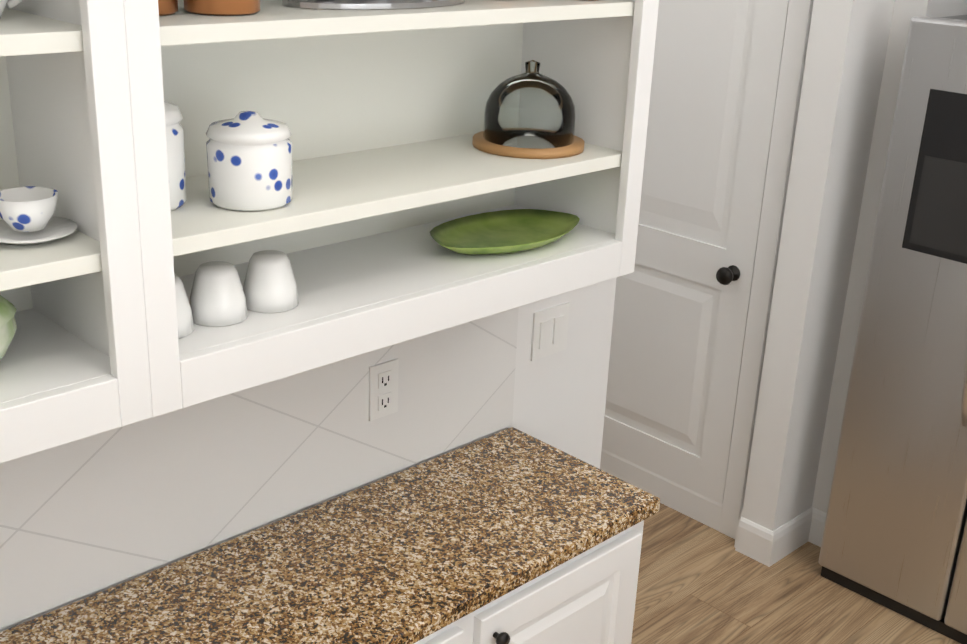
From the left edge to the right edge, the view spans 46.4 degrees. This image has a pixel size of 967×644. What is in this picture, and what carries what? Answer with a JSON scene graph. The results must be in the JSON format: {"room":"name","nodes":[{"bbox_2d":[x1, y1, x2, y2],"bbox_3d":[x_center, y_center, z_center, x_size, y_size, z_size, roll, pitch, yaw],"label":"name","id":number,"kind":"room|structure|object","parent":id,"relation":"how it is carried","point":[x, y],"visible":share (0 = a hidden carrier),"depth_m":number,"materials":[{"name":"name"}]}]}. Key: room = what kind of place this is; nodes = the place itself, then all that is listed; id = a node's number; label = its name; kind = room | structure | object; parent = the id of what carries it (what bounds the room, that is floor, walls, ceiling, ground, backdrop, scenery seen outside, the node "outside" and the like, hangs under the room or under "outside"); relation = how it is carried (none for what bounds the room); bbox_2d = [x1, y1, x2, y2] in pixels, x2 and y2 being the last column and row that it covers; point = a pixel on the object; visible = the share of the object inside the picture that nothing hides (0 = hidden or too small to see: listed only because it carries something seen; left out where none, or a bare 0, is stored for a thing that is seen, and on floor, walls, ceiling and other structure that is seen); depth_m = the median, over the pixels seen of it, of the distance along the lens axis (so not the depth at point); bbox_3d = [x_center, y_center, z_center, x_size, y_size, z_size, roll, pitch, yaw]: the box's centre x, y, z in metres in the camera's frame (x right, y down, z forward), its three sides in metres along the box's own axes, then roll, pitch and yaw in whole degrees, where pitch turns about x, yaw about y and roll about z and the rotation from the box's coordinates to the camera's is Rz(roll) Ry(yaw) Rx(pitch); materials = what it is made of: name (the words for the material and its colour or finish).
{"room":"kitchen","nodes":[
{"label":"kitchen","id":0,"kind":"room"},
{"bbox_2d":[0,0,966,631],"bbox_3d":[-0.973,0.102,1.460,7.120,2.790,0.220,-17,28,-41],"label":"wall","id":1,"kind":"structure","parent":0,"point":[852,72],"depth_m":3.36,"materials":[{"name":"white paint"}]},
{"bbox_2d":[0,307,518,628],"bbox_3d":[-1.011,0.352,1.506,3.015,0.457,0.008,-17,28,-41],"label":"backsplash","id":2,"kind":"structure","parent":1,"relation":"attached to","point":[84,516],"depth_m":2.04,"materials":[{"name":"tile"}]},
{"bbox_2d":[0,0,658,463],"bbox_3d":[-0.526,-0.292,1.490,2.014,0.796,0.320,-17,28,-41],"label":"open shelf unit","id":3,"kind":"object","parent":1,"relation":"attached to","point":[378,114],"visible":0.88,"depth_m":1.75,"materials":[{"name":"white paint"}]},
{"bbox_2d":[0,295,16,359],"bbox_3d":[-0.704,0.011,1.410,0.235,0.130,0.173,-17,28,-41],"label":"bowl","id":4,"kind":"object","parent":3,"relation":"on","point":[8,326],"visible":1,"depth_m":1.44,"materials":[{"name":"ceramic"}]},
{"bbox_2d":[0,0,22,17],"bbox_3d":[-0.602,-0.397,1.373,0.092,0.055,0.074,-17,28,-41],"label":"creamer","id":5,"kind":"object","parent":3,"relation":"on","point":[9,4],"visible":0.97,"depth_m":1.39,"materials":[{"name":"white ceramic"}]},
{"bbox_2d":[0,186,77,244],"bbox_3d":[-0.588,-0.137,1.454,0.118,0.058,0.120,-17,28,-41],"label":"teacup","id":6,"kind":"object","parent":3,"relation":"on","point":[27,214],"visible":1,"depth_m":1.45,"materials":[{"name":"white ceramic"}]},
{"bbox_2d":[158,0,177,15],"bbox_3d":[-0.446,-0.461,1.510,0.129,0.090,0.099,-17,28,-41],"label":"copper pot","id":7,"kind":"object","parent":3,"relation":"on","point":[167,7],"visible":0.12,"depth_m":1.49,"materials":[{"name":"brown metal"}]},
{"bbox_2d":[164,101,186,210],"bbox_3d":[-0.483,-0.249,1.606,0.112,0.168,0.112,-17,28,-41],"label":"can","id":8,"kind":"object","parent":3,"relation":"on","point":[175,152],"visible":0.19,"depth_m":1.59,"materials":[{"name":"ceramic"}]},
{"bbox_2d":[174,274,193,338],"bbox_3d":[-0.458,-0.025,1.607,0.086,0.078,0.086,-17,28,-41],"label":"cup","id":9,"kind":"object","parent":3,"relation":"on","point":[185,323],"visible":0.29,"depth_m":1.59,"materials":[{"name":"white ceramic"}]},
{"bbox_2d":[190,261,247,326],"bbox_3d":[-0.393,-0.045,1.666,0.086,0.078,0.086,-17,28,-41],"label":"cup","id":10,"kind":"object","parent":3,"relation":"on","point":[217,297],"visible":0.96,"depth_m":1.64,"materials":[{"name":"white ceramic"}]},
{"bbox_2d":[183,0,259,14],"bbox_3d":[-0.349,-0.467,1.562,0.139,0.072,0.108,-17,28,-41],"label":"copper pot","id":11,"kind":"object","parent":3,"relation":"on","point":[226,7],"visible":1,"depth_m":1.52,"materials":[{"name":"brown metal"}]},
{"bbox_2d":[206,111,292,210],"bbox_3d":[-0.342,-0.242,1.651,0.123,0.134,0.123,-17,28,-41],"label":"ceramic canister","id":12,"kind":"object","parent":3,"relation":"on","point":[249,159],"visible":1,"depth_m":1.61,"materials":[{"name":"ceramic"}]},
{"bbox_2d":[243,250,298,312],"bbox_3d":[-0.327,-0.065,1.727,0.086,0.078,0.086,-17,28,-41],"label":"cup","id":13,"kind":"object","parent":3,"relation":"on","point":[269,285],"visible":1,"depth_m":1.70,"materials":[{"name":"white ceramic"}]},
{"bbox_2d":[282,0,464,8],"bbox_3d":[-0.164,-0.585,1.752,0.340,0.171,0.180,-17,28,-41],"label":"tray","id":14,"kind":"object","parent":3,"relation":"on","point":[359,4],"visible":1,"depth_m":1.69,"materials":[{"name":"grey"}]},
{"bbox_2d":[430,209,579,253],"bbox_3d":[0.041,-0.164,2.101,0.343,0.026,0.200,-17,28,-41],"label":"plate","id":15,"kind":"object","parent":3,"relation":"on","point":[505,231],"visible":0.98,"depth_m":2.13,"materials":[{"name":"green ceramic"}]},
{"bbox_2d":[472,60,584,158],"bbox_3d":[0.087,-0.405,2.092,0.210,0.160,0.210,-17,28,-41],"label":"cake dome","id":16,"kind":"object","parent":3,"relation":"on","point":[494,137],"visible":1,"depth_m":2.12,"materials":[{"name":"clear glass"}]},
{"bbox_2d":[369,358,398,420],"bbox_3d":[-0.198,0.136,2.252,0.072,0.116,0.008,-17,28,-41],"label":"electrical outlet","id":17,"kind":"object","parent":1,"relation":"attached to","point":[383,389],"visible":1,"depth_m":2.25,"materials":[{"name":"white plastic"}]},
{"bbox_2d":[531,302,569,360],"bbox_3d":[0.154,0.022,2.585,0.116,0.116,0.009,-17,28,-41],"label":"light switch","id":18,"kind":"object","parent":1,"relation":"attached to","point":[549,331],"visible":1,"depth_m":2.58,"materials":[{"name":"white plastic"}]},
{"bbox_2d":[752,507,826,566],"bbox_3d":[1.039,0.724,3.803,0.258,0.125,0.060,-17,28,-41],"label":"baseboard","id":19,"kind":"structure","parent":1,"relation":"attached to","point":[762,544],"depth_m":3.78,"materials":[{"name":"white paint"}]},
{"bbox_2d":[743,0,813,505],"bbox_3d":[-1.567,-0.139,2.026,7.120,2.790,1.490,-17,28,-41],"label":"wall","id":20,"kind":"structure","parent":0,"point":[779,247],"depth_m":3.52,"materials":[{"name":"white paint"}]},
{"bbox_2d":[600,449,758,552],"bbox_3d":[0.433,0.514,4.287,0.030,0.125,1.340,-17,28,-41],"label":"baseboard","id":21,"kind":"structure","parent":20,"relation":"attached to","point":[692,504],"depth_m":4.04,"materials":[{"name":"white paint"}]},
{"bbox_2d":[719,0,812,538],"bbox_3d":[0.569,-0.422,3.835,0.017,2.205,1.010,-17,28,-41],"label":"door frame","id":22,"kind":"structure","parent":20,"relation":"in","point":[787,101],"depth_m":3.54,"materials":[{"name":"white paint"}]},
{"bbox_2d":[602,0,788,503],"bbox_3d":[0.544,-0.383,3.830,0.078,2.126,0.866,-17,28,-41],"label":"hall door","id":23,"kind":"structure","parent":22,"relation":"attached to","point":[682,300],"depth_m":3.74,"materials":[{"name":"white paint"}]},
{"bbox_2d":[631,503,960,643],"bbox_3d":[0.004,1.852,0.979,7.360,0.060,6.180,-17,28,-41],"label":"floor","id":24,"kind":"structure","parent":0,"point":[699,582],"depth_m":3.55,"materials":[{"name":"brown wood"}]},
{"bbox_2d":[0,427,659,643],"bbox_3d":[-0.862,1.052,1.612,2.962,0.915,0.448,-17,28,-41],"label":"base cabinet","id":25,"kind":"object","parent":24,"relation":"on","point":[512,535],"visible":1,"depth_m":2.07,"materials":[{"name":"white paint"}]},
{"bbox_2d":[819,15,966,643],"bbox_3d":[1.704,0.069,3.268,0.834,1.782,0.996,-17,28,-41],"label":"fridge","id":26,"kind":"object","parent":24,"relation":"on","point":[894,538],"visible":1,"depth_m":3.29,"materials":[{"name":"silver metal"}]}
]}

